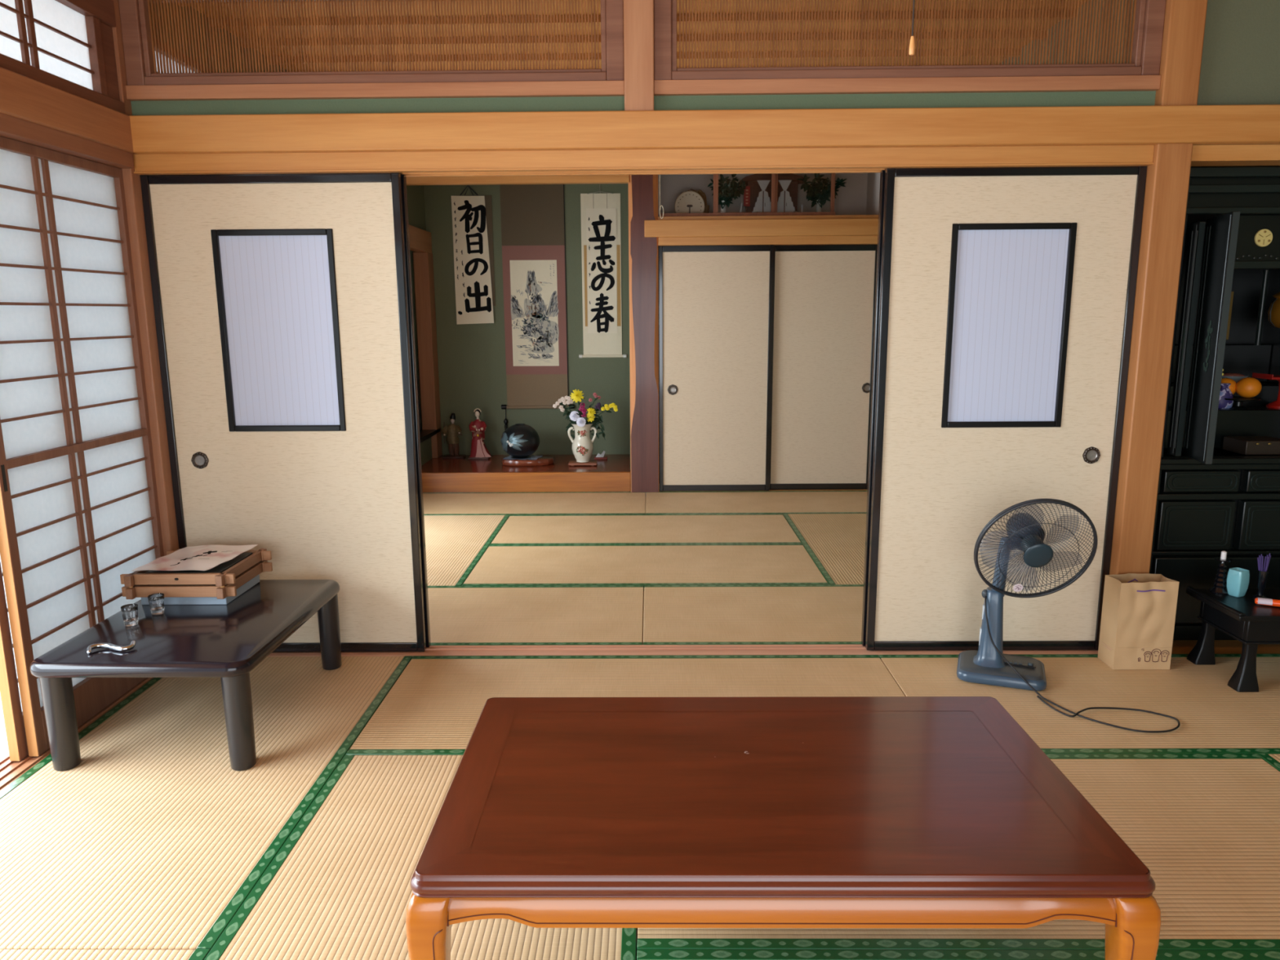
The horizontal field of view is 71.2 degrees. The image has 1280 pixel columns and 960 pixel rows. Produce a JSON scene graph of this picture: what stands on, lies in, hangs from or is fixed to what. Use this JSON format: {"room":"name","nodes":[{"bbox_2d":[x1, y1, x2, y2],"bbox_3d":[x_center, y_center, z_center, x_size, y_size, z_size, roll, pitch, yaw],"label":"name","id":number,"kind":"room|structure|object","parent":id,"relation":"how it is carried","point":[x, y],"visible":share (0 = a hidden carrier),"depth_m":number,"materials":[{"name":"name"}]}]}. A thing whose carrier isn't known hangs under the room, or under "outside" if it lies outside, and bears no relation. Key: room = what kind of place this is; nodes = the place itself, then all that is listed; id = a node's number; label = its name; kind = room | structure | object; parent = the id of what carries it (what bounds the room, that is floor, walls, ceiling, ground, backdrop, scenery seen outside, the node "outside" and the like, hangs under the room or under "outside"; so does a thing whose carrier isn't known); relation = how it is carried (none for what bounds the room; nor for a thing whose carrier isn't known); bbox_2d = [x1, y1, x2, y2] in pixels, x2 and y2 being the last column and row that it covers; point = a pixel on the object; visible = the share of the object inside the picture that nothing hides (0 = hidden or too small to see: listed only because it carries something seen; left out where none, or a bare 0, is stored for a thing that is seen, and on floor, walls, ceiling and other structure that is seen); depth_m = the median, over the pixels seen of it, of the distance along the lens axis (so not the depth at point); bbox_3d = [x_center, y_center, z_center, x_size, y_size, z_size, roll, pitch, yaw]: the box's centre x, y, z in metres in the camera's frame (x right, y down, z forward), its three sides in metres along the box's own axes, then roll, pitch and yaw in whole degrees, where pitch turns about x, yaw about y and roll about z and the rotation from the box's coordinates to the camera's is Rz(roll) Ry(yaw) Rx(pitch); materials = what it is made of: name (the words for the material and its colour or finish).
{"room":"traditional dwelling","nodes":[
{"label":"traditional dwelling","id":0,"kind":"room"},
{"bbox_2d":[150,2,286,72],"bbox_3d":[-1.776,-1.436,2.897,0.060,0.680,8.400,0,11,1],"label":"wall","id":1,"kind":"structure","parent":0,"point":[175,2],"depth_m":3.58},
{"bbox_2d":[0,555,28,760],"bbox_3d":[-1.816,-0.122,2.819,0.031,1.762,0.788,0,11,1],"label":"door","id":2,"kind":"structure","parent":1,"relation":"in","point":[10,693],"depth_m":2.56,"materials":[{"name":"brown wood"}]},
{"bbox_2d":[0,0,125,114],"bbox_3d":[-1.779,-1.090,1.294,0.048,0.360,3.440,0,11,1],"label":"window","id":3,"kind":"structure","parent":1,"relation":"in","point":[68,46],"depth_m":2.74,"materials":[{"name":"brown wood"}]},
{"bbox_2d":[0,136,164,755],"bbox_3d":[-1.780,-0.126,2.841,0.031,1.762,0.778,0,11,1],"label":"door","id":4,"kind":"structure","parent":1,"relation":"in","point":[79,508],"depth_m":2.78,"materials":[{"name":"paper"}]},
{"bbox_2d":[153,37,213,73],"bbox_3d":[-1.747,-1.685,4.554,0.042,0.300,2.950,0,11,1],"label":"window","id":5,"kind":"structure","parent":1,"relation":"in","point":[153,37],"depth_m":3.38,"materials":[{"name":"brown wood"}]},
{"bbox_2d":[139,172,426,651],"bbox_3d":[-1.281,-0.205,3.273,0.904,1.752,0.032,0,11,1],"label":"door","id":6,"kind":"structure","parent":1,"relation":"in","point":[280,300],"depth_m":3.24,"materials":[{"name":"beige paper"}]},
{"bbox_2d":[400,173,431,647],"bbox_3d":[-1.276,-0.213,3.313,0.909,1.752,0.030,0,11,1],"label":"door","id":7,"kind":"structure","parent":1,"relation":"in","point":[403,177],"depth_m":3.29,"materials":[{"name":"black paint"}]},
{"bbox_2d":[408,224,431,253],"bbox_3d":[-1.667,-1.769,6.553,0.085,0.157,0.810,0,11,1],"label":"trim","id":8,"kind":"structure","parent":1,"relation":"attached to","point":[420,241],"depth_m":6.60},
{"bbox_2d":[406,183,631,470],"bbox_3d":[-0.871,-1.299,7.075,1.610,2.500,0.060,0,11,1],"label":"wall","id":9,"kind":"structure","parent":0,"point":[472,361],"depth_m":7.10,"materials":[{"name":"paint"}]},
{"bbox_2d":[451,185,495,324],"bbox_3d":[-1.294,-1.746,6.947,0.309,1.053,0.025,0,11,1],"label":"scroll","id":10,"kind":"object","parent":9,"relation":"hanging from","point":[472,215],"visible":1,"depth_m":6.95,"materials":[{"name":"paper"}]},
{"bbox_2d":[422,471,631,492],"bbox_3d":[-0.885,0.030,6.462,1.635,0.173,0.025,0,11,1],"label":"trim","id":11,"kind":"structure","parent":9,"relation":"attached to","point":[505,482],"depth_m":6.45,"materials":[{"name":"brown wood"}]},
{"bbox_2d":[499,184,574,408],"bbox_3d":[-0.826,-1.462,7.001,0.588,1.814,0.036,0,11,1],"label":"scroll","id":12,"kind":"object","parent":9,"relation":"hanging from","point":[532,215],"visible":1,"depth_m":7.00,"materials":[{"name":"fabric"}]},
{"bbox_2d":[509,259,559,366],"bbox_3d":[-0.829,-1.310,7.032,0.365,0.820,0.001,0,11,1],"label":"painting","id":13,"kind":"object","parent":12,"relation":"attached to","point":[534,284],"depth_m":7.03,"materials":[{"name":"white"}]},
{"bbox_2d":[578,189,626,358],"bbox_3d":[-0.300,-1.617,6.968,0.378,1.322,0.029,0,11,1],"label":"scroll","id":14,"kind":"object","parent":9,"relation":"hanging from","point":[601,241],"visible":1,"depth_m":6.97,"materials":[{"name":"white paper"}]},
{"bbox_2d":[421,453,631,472],"bbox_3d":[-0.858,-0.110,6.857,1.590,0.043,0.805,0,11,1],"label":"floor","id":15,"kind":"structure","parent":0,"point":[620,462],"depth_m":6.71,"materials":[{"name":"brown wood"}]},
{"bbox_2d":[413,252,442,457],"bbox_3d":[-1.668,-0.969,7.033,0.115,1.592,0.160,0,11,1],"label":"post","id":16,"kind":"object","parent":15,"relation":"on","point":[424,277],"visible":0.8,"depth_m":6.96,"materials":[{"name":"brown wood"}]},
{"bbox_2d":[441,413,465,458],"bbox_3d":[-1.486,-0.353,7.090,0.173,0.356,0.111,0,11,1],"label":"doll","id":17,"kind":"object","parent":15,"relation":"on","point":[451,431],"visible":1,"depth_m":7.07,"materials":[{"name":"brown fabric"}]},
{"bbox_2d":[467,408,491,459],"bbox_3d":[-1.264,-0.369,7.057,0.183,0.396,0.131,0,11,1],"label":"doll","id":18,"kind":"object","parent":15,"relation":"on","point":[477,428],"visible":1,"depth_m":7.03,"materials":[{"name":"red fabric"}]},
{"bbox_2d":[502,456,555,466],"bbox_3d":[-0.853,-0.143,6.789,0.406,0.046,0.225,0,11,1],"label":"wooden slab","id":19,"kind":"object","parent":15,"relation":"on","point":[544,460],"visible":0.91,"depth_m":6.70,"materials":[{"name":"brown wood"}]},
{"bbox_2d":[503,455,542,460],"bbox_3d":[-0.889,-0.171,6.788,0.272,0.008,0.182,1,11,5],"label":"folded cloth","id":20,"kind":"object","parent":19,"relation":"on","point":[532,457],"visible":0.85,"depth_m":6.75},
{"bbox_2d":[500,423,539,458],"bbox_3d":[-0.907,-0.295,6.760,0.294,0.254,0.299,0,11,1],"label":"vase","id":21,"kind":"object","parent":20,"relation":"on","point":[519,441],"visible":1,"depth_m":6.66,"materials":[{"name":"black ceramic"}]},
{"bbox_2d":[568,460,597,466],"bbox_3d":[-0.429,-0.126,6.742,0.210,0.024,0.124,0,11,1],"label":"display board","id":22,"kind":"object","parent":15,"relation":"on","point":[572,463],"visible":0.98,"depth_m":6.68,"materials":[{"name":"brown wood"}]},
{"bbox_2d":[567,422,596,462],"bbox_3d":[-0.431,-0.281,6.712,0.164,0.291,0.167,-11,15,-43],"label":"flower vase","id":23,"kind":"object","parent":22,"relation":"on","point":[582,444],"visible":1,"depth_m":6.66,"materials":[{"name":"ceramic"}]},
{"bbox_2d":[552,395,573,415],"bbox_3d":[-0.539,-0.449,6.662,0.219,0.361,0.040,-1,11,-4],"label":"flower","id":24,"kind":"object","parent":23,"relation":"in","point":[563,399],"visible":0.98,"depth_m":6.63,"materials":[{"name":"beige plant"}]},
{"bbox_2d":[563,402,605,439],"bbox_3d":[-0.426,-0.421,6.659,0.331,0.307,0.102,0,11,1],"label":"leafy sprig","id":25,"kind":"object","parent":23,"relation":"in","point":[597,420],"visible":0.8,"depth_m":6.68,"materials":[{"name":"green plant"}]},
{"bbox_2d":[177,0,1086,71],"bbox_3d":[0.016,-2.164,5.082,3.800,0.078,4.200,0,11,1],"label":"ceiling","id":26,"kind":"structure","parent":0,"point":[599,1],"depth_m":3.83,"materials":[{"name":"wood"}]},
{"bbox_2d":[0,483,1279,959],"bbox_3d":[-0.068,0.781,3.091,5.950,0.108,9.600,0,11,1],"label":"floor","id":27,"kind":"structure","parent":0,"point":[1179,646],"depth_m":3.47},
{"bbox_2d":[0,677,153,790],"bbox_3d":[-1.821,1.081,1.274,0.125,0.031,4.280,0,11,1],"label":"sill","id":28,"kind":"structure","parent":27,"relation":"on","point":[10,771],"depth_m":2.60,"materials":[{"name":"brown wood"}]},
{"bbox_2d":[0,948,210,959],"bbox_3d":[-1.322,1.117,1.063,0.875,0.031,1.562,0,11,1],"label":"mat","id":29,"kind":"object","parent":27,"relation":"on","point":[197,953],"visible":0.9,"depth_m":1.81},
{"bbox_2d":[111,0,178,555],"bbox_3d":[-1.786,-0.552,3.205,0.105,2.530,0.120,0,11,1],"label":"post","id":30,"kind":"object","parent":27,"relation":"on","point":[131,181],"visible":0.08,"depth_m":3.16,"materials":[{"name":"brown wood"}]},
{"bbox_2d":[0,656,412,949],"bbox_3d":[-1.305,0.827,2.609,0.875,0.031,1.579,0,11,1],"label":"mat","id":31,"kind":"object","parent":27,"relation":"on","point":[153,841],"visible":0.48,"depth_m":2.35,"materials":[{"name":"wicker"}]},
{"bbox_2d":[29,579,342,771],"bbox_3d":[-1.389,0.593,2.884,0.622,0.329,0.823,0,11,1],"label":"table","id":32,"kind":"object","parent":31,"relation":"on","point":[228,642],"visible":0.87,"depth_m":2.58,"materials":[{"name":"paint"}]},
{"bbox_2d":[86,640,135,654],"bbox_3d":[-1.511,0.477,2.554,0.125,0.022,0.049,-2,11,-10],"label":"hook","id":33,"kind":"object","parent":32,"relation":"on","point":[102,645],"visible":1,"depth_m":2.55,"materials":[{"name":"silver metal"}]},
{"bbox_2d":[120,603,137,626],"bbox_3d":[-1.576,0.419,2.763,0.048,0.061,0.048,0,11,1],"label":"shot glass","id":34,"kind":"object","parent":32,"relation":"on","point":[129,611],"visible":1,"depth_m":2.75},
{"bbox_2d":[147,593,164,614],"bbox_3d":[-1.550,0.399,2.866,0.048,0.061,0.048,0,11,1],"label":"shot glass","id":35,"kind":"object","parent":32,"relation":"on","point":[156,601],"visible":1,"depth_m":2.85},
{"bbox_2d":[120,548,272,604],"bbox_3d":[-1.506,0.335,3.061,0.372,0.114,0.348,0,11,1],"label":"wooden tray","id":36,"kind":"object","parent":32,"relation":"on","point":[229,585],"visible":0.79,"depth_m":2.92,"materials":[{"name":"brown wood"}]},
{"bbox_2d":[131,544,257,571],"bbox_3d":[-1.509,0.264,3.048,0.282,0.012,0.308,0,11,1],"label":"paper","id":37,"kind":"object","parent":36,"relation":"on","point":[201,557],"visible":1,"depth_m":3.04,"materials":[{"name":"paper"}]},
{"bbox_2d":[146,552,253,585],"bbox_3d":[-1.503,0.309,3.065,0.246,0.058,0.248,0,11,1],"label":"album","id":38,"kind":"object","parent":36,"relation":"in","point":[223,566],"visible":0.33,"depth_m":2.96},
{"bbox_2d":[204,754,636,959],"bbox_3d":[-0.441,0.966,1.836,0.866,0.031,1.596,0,11,1],"label":"mat","id":39,"kind":"object","parent":27,"relation":"on","point":[338,887],"visible":0.58,"depth_m":2.00,"materials":[{"name":"wicker"}]},
{"bbox_2d":[405,696,1160,959],"bbox_3d":[0.234,0.759,1.813,1.227,0.374,0.714,0,11,1],"label":"table","id":40,"kind":"object","parent":39,"relation":"on","point":[868,811],"visible":1,"depth_m":1.58,"materials":[{"name":"brown wood"}]},
{"bbox_2d":[423,515,510,586],"bbox_3d":[-1.279,0.380,4.997,0.875,0.031,1.512,0,11,1],"label":"mat","id":41,"kind":"object","parent":27,"relation":"on","point":[455,544],"visible":0.27,"depth_m":5.03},
{"bbox_2d":[422,491,645,515],"bbox_3d":[-0.833,0.170,6.098,1.743,0.031,0.737,0,11,1],"label":"mat","id":42,"kind":"object","parent":27,"relation":"on","point":[572,502],"visible":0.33,"depth_m":6.07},
{"bbox_2d":[427,585,644,645],"bbox_3d":[-0.857,0.589,3.865,1.743,0.031,0.775,0,11,1],"label":"mat","id":43,"kind":"object","parent":27,"relation":"on","point":[467,615],"visible":0.38,"depth_m":3.83,"materials":[{"name":"wicker"}]},
{"bbox_2d":[346,654,905,755],"bbox_3d":[0.015,0.746,2.993,1.752,0.031,0.765,0,11,1],"label":"mat","id":44,"kind":"object","parent":27,"relation":"on","point":[435,706],"visible":0.59,"depth_m":3.12,"materials":[{"name":"wicker"}]},
{"bbox_2d":[628,174,658,492],"bbox_3d":[0.028,-1.152,6.258,0.202,2.500,0.140,0,11,1],"label":"post","id":45,"kind":"object","parent":27,"relation":"on","point":[642,188],"visible":0.88,"depth_m":6.22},
{"bbox_2d":[462,543,828,586],"bbox_3d":[0.027,0.443,4.611,1.742,0.031,0.758,0,11,1],"label":"mat","id":46,"kind":"object","parent":27,"relation":"on","point":[681,564],"visible":0.75,"depth_m":4.57,"materials":[{"name":"wicker"}]},
{"bbox_2d":[490,513,801,544],"bbox_3d":[0.035,0.303,5.354,1.742,0.031,0.752,0,11,1],"label":"mat","id":47,"kind":"object","parent":27,"relation":"on","point":[722,528],"visible":0.73,"depth_m":5.32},
{"bbox_2d":[266,644,1097,657],"bbox_3d":[0.010,0.666,3.422,3.490,0.031,0.104,0,11,1],"label":"sill","id":48,"kind":"structure","parent":27,"relation":"on","point":[817,649],"depth_m":3.41,"materials":[{"name":"brown wood"}]},
{"bbox_2d":[643,584,863,644],"bbox_3d":[0.887,0.580,3.845,1.743,0.031,0.775,0,11,1],"label":"mat","id":49,"kind":"object","parent":27,"relation":"on","point":[706,614],"visible":0.35,"depth_m":3.81,"materials":[{"name":"wicker"}]},
{"bbox_2d":[645,490,866,514],"bbox_3d":[0.912,0.162,6.078,1.743,0.031,0.737,0,11,1],"label":"mat","id":50,"kind":"object","parent":27,"relation":"on","point":[748,501],"visible":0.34,"depth_m":6.06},
{"bbox_2d":[782,513,866,584],"bbox_3d":[1.338,0.367,4.966,0.867,0.031,1.512,0,11,1],"label":"mat","id":51,"kind":"object","parent":27,"relation":"on","point":[835,543],"visible":0.27,"depth_m":5.01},
{"bbox_2d":[636,753,1279,950],"bbox_3d":[0.890,0.887,2.206,1.784,0.031,0.812,0,11,1],"label":"mat","id":52,"kind":"object","parent":27,"relation":"on","point":[1205,827],"visible":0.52,"depth_m":2.08,"materials":[{"name":"wicker"}]},
{"bbox_2d":[636,949,1279,959],"bbox_3d":[0.882,1.034,1.421,1.784,0.031,0.782,0,11,1],"label":"mat","id":53,"kind":"object","parent":27,"relation":"on","point":[642,954],"visible":1,"depth_m":1.79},
{"bbox_2d":[879,653,1279,754],"bbox_3d":[1.779,0.737,2.973,1.771,0.031,0.765,0,11,1],"label":"mat","id":54,"kind":"object","parent":27,"relation":"on","point":[1213,717],"visible":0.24,"depth_m":2.94,"materials":[{"name":"wicker"}]},
{"bbox_2d":[956,498,1180,733],"bbox_3d":[1.403,0.389,2.953,0.322,0.666,0.739,-10,14,-40],"label":"electric fan","id":55,"kind":"object","parent":54,"relation":"on","point":[988,664],"visible":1,"depth_m":3.04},
{"bbox_2d":[1097,573,1178,669],"bbox_3d":[1.795,0.508,3.224,0.207,0.326,0.121,0,11,1],"label":"paper bag","id":56,"kind":"object","parent":54,"relation":"on","point":[1138,615],"visible":1,"depth_m":3.18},
{"bbox_2d":[1186,586,1279,692],"bbox_3d":[2.331,0.548,3.122,0.690,0.278,0.302,0,11,1],"label":"desk","id":57,"kind":"object","parent":54,"relation":"on","point":[1251,624],"visible":1,"depth_m":3.04,"materials":[{"name":"black paint"}]},
{"bbox_2d":[1208,551,1231,595],"bbox_3d":[2.078,0.328,3.191,0.062,0.153,0.062,0,11,1],"label":"candlestick","id":58,"kind":"object","parent":57,"relation":"on","point":[1220,586],"visible":1,"depth_m":3.18,"materials":[{"name":"black paint"}]},
{"bbox_2d":[1226,567,1249,597],"bbox_3d":[2.114,0.363,3.160,0.052,0.095,0.052,-5,11,-21],"label":"cup","id":59,"kind":"object","parent":57,"relation":"on","point":[1237,579],"visible":1,"depth_m":3.14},
{"bbox_2d":[1252,553,1271,598],"bbox_3d":[2.179,0.336,3.123,0.046,0.160,0.044,0,11,1],"label":"holder","id":60,"kind":"object","parent":57,"relation":"on","point":[1262,573],"visible":0.95,"depth_m":3.12,"materials":[{"name":"black paint"}]},
{"bbox_2d":[1109,0,1207,574],"bbox_3d":[1.803,-0.570,3.163,0.119,2.530,0.120,0,11,1],"label":"post","id":61,"kind":"object","parent":27,"relation":"on","point":[1167,180],"visible":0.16,"depth_m":3.10,"materials":[{"name":"wood"}]},
{"bbox_2d":[1149,166,1279,639],"bbox_3d":[2.309,-0.272,3.485,0.807,1.757,0.827,0,11,1],"label":"tall cabinet","id":62,"kind":"object","parent":27,"relation":"on","point":[1219,489],"visible":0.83,"depth_m":3.35,"materials":[{"name":"paint"}]},
{"bbox_2d":[1217,382,1233,408],"bbox_3d":[2.332,-0.335,3.568,0.075,0.102,0.047,0,11,1],"label":"vase","id":63,"kind":"object","parent":62,"relation":"on","point":[1225,393],"visible":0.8,"depth_m":3.55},
{"bbox_2d":[1224,395,1261,409],"bbox_3d":[2.393,-0.307,3.572,0.148,0.044,0.148,0,11,1],"label":"stand","id":64,"kind":"object","parent":62,"relation":"on","point":[1237,400],"visible":0.86,"depth_m":3.55,"materials":[{"name":"paint"}]},
{"bbox_2d":[1235,377,1262,397],"bbox_3d":[2.415,-0.368,3.546,0.087,0.082,0.087,0,11,1],"label":"orange","id":65,"kind":"object","parent":64,"relation":"on","point":[1248,387],"visible":1,"depth_m":3.52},
{"bbox_2d":[1252,372,1279,408],"bbox_3d":[2.572,-0.358,3.581,0.170,0.138,0.120,0,11,1],"label":"stand","id":66,"kind":"object","parent":62,"relation":"on","point":[1276,404],"visible":0.99,"depth_m":3.58,"materials":[{"name":"paint"}]},
{"bbox_2d":[1252,372,1279,379],"bbox_3d":[2.572,-0.416,3.570,0.170,0.020,0.120,0,11,1],"label":"tray","id":67,"kind":"object","parent":66,"relation":"on","point":[1260,375],"depth_m":3.56,"materials":[{"name":"red paint"}]},
{"bbox_2d":[1267,291,1279,328],"bbox_3d":[2.580,-0.815,3.546,0.122,0.420,0.116,0,11,1],"label":"hanging lantern","id":68,"kind":"object","parent":62,"relation":"hanging from","point":[1273,313],"visible":1,"depth_m":3.56,"materials":[{"name":"gold metal"}]},
{"bbox_2d":[1257,753,1279,771],"bbox_3d":[2.216,0.953,1.805,0.872,0.031,1.596,0,11,1],"label":"mat","id":69,"kind":"object","parent":27,"relation":"on","point":[1273,760],"visible":0.48,"depth_m":2.56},
{"bbox_2d":[130,90,1155,115],"bbox_3d":[0.000,-1.265,3.060,3.477,0.100,0.045,0,11,1],"label":"wall strip","id":70,"kind":"object","parent":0,"point":[1072,98],"visible":0.29,"depth_m":3.03,"materials":[{"name":"paint"}]},
{"bbox_2d":[657,173,879,216],"bbox_3d":[0.946,-2.112,6.322,1.670,0.650,0.600,0,11,1],"label":"wall niche","id":71,"kind":"object","parent":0,"point":[860,194],"visible":0.07,"depth_m":6.55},
{"bbox_2d":[657,214,878,220],"bbox_3d":[0.953,-1.792,6.347,1.660,0.112,0.530,0,11,1],"label":"shelf","id":72,"kind":"object","parent":71,"relation":"attached to","point":[847,216],"visible":0.24,"depth_m":6.08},
{"bbox_2d":[674,191,704,213],"bbox_3d":[0.350,-1.927,6.304,0.214,0.214,0.058,0,11,1],"label":"dial","id":73,"kind":"object","parent":72,"relation":"on","point":[688,202],"visible":0.77,"depth_m":6.28,"materials":[{"name":"white wood"}]},
{"bbox_2d":[720,200,725,212],"bbox_3d":[0.588,-1.904,6.304,0.038,0.127,0.038,0,11,1],"label":"vase","id":74,"kind":"object","parent":72,"relation":"on","point":[723,210],"visible":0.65,"depth_m":6.29,"materials":[{"name":"white ceramic"}]},
{"bbox_2d":[707,173,746,208],"bbox_3d":[0.611,-2.026,6.264,0.276,0.263,0.055,0,11,1],"label":"sprig","id":75,"kind":"object","parent":74,"relation":"in","point":[726,192],"visible":0.91,"depth_m":6.26,"materials":[{"name":"green plant"}]},
{"bbox_2d":[713,173,775,213],"bbox_3d":[0.717,-1.994,6.145,0.425,0.360,0.018,0,11,1],"label":"door","id":76,"kind":"structure","parent":72,"relation":"on","point":[715,175],"depth_m":6.14,"materials":[{"name":"brown wood"}]},
{"bbox_2d":[658,212,835,216],"bbox_3d":[0.737,-1.825,6.152,1.213,0.028,0.025,0,11,1],"label":"rail","id":77,"kind":"object","parent":72,"relation":"on","point":[750,213],"visible":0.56,"depth_m":6.14,"materials":[{"name":"brown wood"}]},
{"bbox_2d":[753,180,770,212],"bbox_3d":[0.866,-1.969,6.277,0.151,0.262,0.039,0,11,1],"label":"paper streamer","id":78,"kind":"object","parent":72,"relation":"on","point":[762,199],"visible":0.69,"depth_m":6.27,"materials":[{"name":"white paper"}]},
{"bbox_2d":[739,173,804,212],"bbox_3d":[0.948,-2.032,6.439,0.477,0.325,0.180,0,11,1],"label":"shrine","id":79,"kind":"object","parent":72,"relation":"on","point":[751,180],"visible":0.3,"depth_m":6.37,"materials":[{"name":"brown wood"}]},
{"bbox_2d":[777,180,795,212],"bbox_3d":[1.016,-1.970,6.276,0.151,0.262,0.039,0,11,1],"label":"paper streamer","id":80,"kind":"object","parent":72,"relation":"on","point":[784,197],"visible":0.69,"depth_m":6.27,"materials":[{"name":"white paper"}]},
{"bbox_2d":[774,173,835,212],"bbox_3d":[1.128,-1.999,6.160,0.427,0.360,0.018,0,11,1],"label":"door","id":81,"kind":"structure","parent":72,"relation":"on","point":[833,175],"depth_m":6.15,"materials":[{"name":"brown wood"}]},
{"bbox_2d":[815,200,821,212],"bbox_3d":[1.258,-1.907,6.297,0.038,0.127,0.038,0,11,1],"label":"vase","id":82,"kind":"object","parent":72,"relation":"on","point":[818,209],"visible":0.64,"depth_m":6.28,"materials":[{"name":"white ceramic"}]},
{"bbox_2d":[796,173,846,208],"bbox_3d":[1.269,-2.030,6.260,0.352,0.264,0.052,0,11,3],"label":"sprig","id":83,"kind":"object","parent":82,"relation":"in","point":[814,193],"visible":0.92,"depth_m":6.26,"materials":[{"name":"green plant"}]},
{"bbox_2d":[999,0,1133,64],"bbox_3d":[1.826,-0.915,5.194,0.115,2.600,4.000,0,11,1],"label":"wall","id":84,"kind":"structure","parent":0,"point":[1089,0],"depth_m":3.48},
{"bbox_2d":[133,162,1153,177],"bbox_3d":[0.002,-1.076,3.111,3.477,0.005,0.134,0,11,1],"label":"sliding door track","id":85,"kind":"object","parent":84,"relation":"attached to","point":[862,168],"depth_m":3.07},
{"bbox_2d":[133,145,1154,174],"bbox_3d":[0.002,-1.109,3.107,3.477,0.061,0.130,0,11,1],"label":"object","id":86,"kind":"structure","parent":84,"relation":"attached to","point":[1077,153],"depth_m":3.04,"materials":[{"name":"wood"}]},
{"bbox_2d":[658,244,773,491],"bbox_3d":[0.529,-0.767,6.289,0.787,1.716,0.030,0,11,1],"label":"door","id":87,"kind":"structure","parent":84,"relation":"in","point":[716,301],"depth_m":6.28,"materials":[{"name":"beige paper"}]},
{"bbox_2d":[644,217,878,237],"bbox_3d":[0.905,-1.711,6.065,1.750,0.110,0.055,0,11,1],"label":"trim","id":88,"kind":"structure","parent":84,"relation":"attached to","point":[774,227],"depth_m":6.04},
{"bbox_2d":[657,235,877,245],"bbox_3d":[0.953,-1.637,6.111,1.655,0.054,0.070,0,11,1],"label":"trim","id":89,"kind":"structure","parent":84,"relation":"attached to","point":[873,239],"depth_m":6.08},
{"bbox_2d":[768,244,877,489],"bbox_3d":[1.281,-0.776,6.310,0.752,1.716,0.030,0,11,1],"label":"door","id":90,"kind":"structure","parent":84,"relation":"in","point":[824,304],"depth_m":6.30,"materials":[{"name":"beige paper"}]},
{"bbox_2d":[861,169,884,646],"bbox_3d":[1.298,-0.225,3.283,0.896,1.752,0.030,0,11,1],"label":"door","id":91,"kind":"structure","parent":84,"relation":"in","point":[882,171],"depth_m":3.27,"materials":[{"name":"black paint"}]},
{"bbox_2d":[865,165,1147,650],"bbox_3d":[1.301,-0.219,3.243,0.890,1.755,0.032,0,11,1],"label":"door","id":92,"kind":"structure","parent":84,"relation":"in","point":[1007,295],"depth_m":3.22,"materials":[{"name":"beige paper"}]},
{"bbox_2d":[1192,0,1279,145],"bbox_3d":[2.286,-1.476,3.014,0.859,0.700,0.070,0,11,1],"label":"wall","id":93,"kind":"structure","parent":0,"point":[1240,64],"depth_m":2.99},
{"bbox_2d":[1191,144,1279,166],"bbox_3d":[2.288,-1.119,3.075,0.859,0.052,0.120,0,11,1],"label":"trim","id":94,"kind":"structure","parent":93,"relation":"attached to","point":[1202,155],"depth_m":3.02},
{"bbox_3d":[0.455,0.280,-1.130,4.800,2.600,0.100,0,11,1],"label":"wall","id":95,"kind":"structure","parent":0,"visible":0},
{"bbox_2d":[0,112,133,168],"bbox_3d":[-1.817,-0.693,0.941,0.138,0.050,4.280,0,11,1],"label":"trim","id":96,"kind":"structure","parent":95,"relation":"attached to","point":[11,127],"depth_m":2.68,"materials":[{"name":"brown wood"}]},
{"bbox_2d":[0,66,137,154],"bbox_3d":[-1.780,-0.776,0.935,0.093,0.118,4.300,0,11,1],"label":"beam","id":97,"kind":"structure","parent":95,"relation":"attached to","point":[23,97],"depth_m":2.65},
{"bbox_3d":[2.749,-0.155,1.104,0.100,2.600,4.500,0,11,1],"label":"wall","id":98,"kind":"structure","parent":0,"visible":0},
{"bbox_2d":[129,104,1279,154],"bbox_3d":[0.496,-1.179,3.001,4.440,0.118,0.043,0,11,1],"label":"beam","id":99,"kind":"structure","parent":98,"relation":"attached to","point":[1233,124],"depth_m":2.98,"materials":[{"name":"wood"}]},
{"bbox_2d":[623,0,653,111],"bbox_3d":[-0.004,-1.509,3.004,0.099,0.600,0.125,0,11,1],"label":"post","id":100,"kind":"object","parent":99,"relation":"on","point":[638,15],"visible":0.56,"depth_m":2.96,"materials":[{"name":"brown wood"}]},
{"bbox_3d":[-0.898,-2.225,6.047,1.650,0.300,0.060,0,11,1],"label":"wall","id":101,"kind":"structure","parent":0,"visible":0},
{"bbox_2d":[406,174,629,185],"bbox_3d":[-0.894,-2.047,6.065,1.645,0.070,0.070,0,11,1],"label":"trim","id":102,"kind":"structure","parent":101,"relation":"attached to","point":[604,179],"depth_m":6.03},
{"bbox_3d":[-0.003,-1.728,2.976,3.477,0.160,0.070,0,11,1],"label":"wall","id":103,"kind":"structure","parent":0,"visible":0},
{"bbox_2d":[118,0,624,101],"bbox_3d":[-0.896,-1.480,3.022,1.687,0.365,0.080,0,11,1],"label":"transom panel","id":104,"kind":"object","parent":103,"relation":"in","point":[135,16],"depth_m":3.01,"materials":[{"name":"brown wood"}]},
{"bbox_2d":[653,0,1166,96],"bbox_3d":[0.892,-1.489,3.001,1.691,0.365,0.080,0,11,1],"label":"transom panel","id":105,"kind":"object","parent":103,"relation":"in","point":[1148,19],"depth_m":2.99,"materials":[{"name":"brown wood"}]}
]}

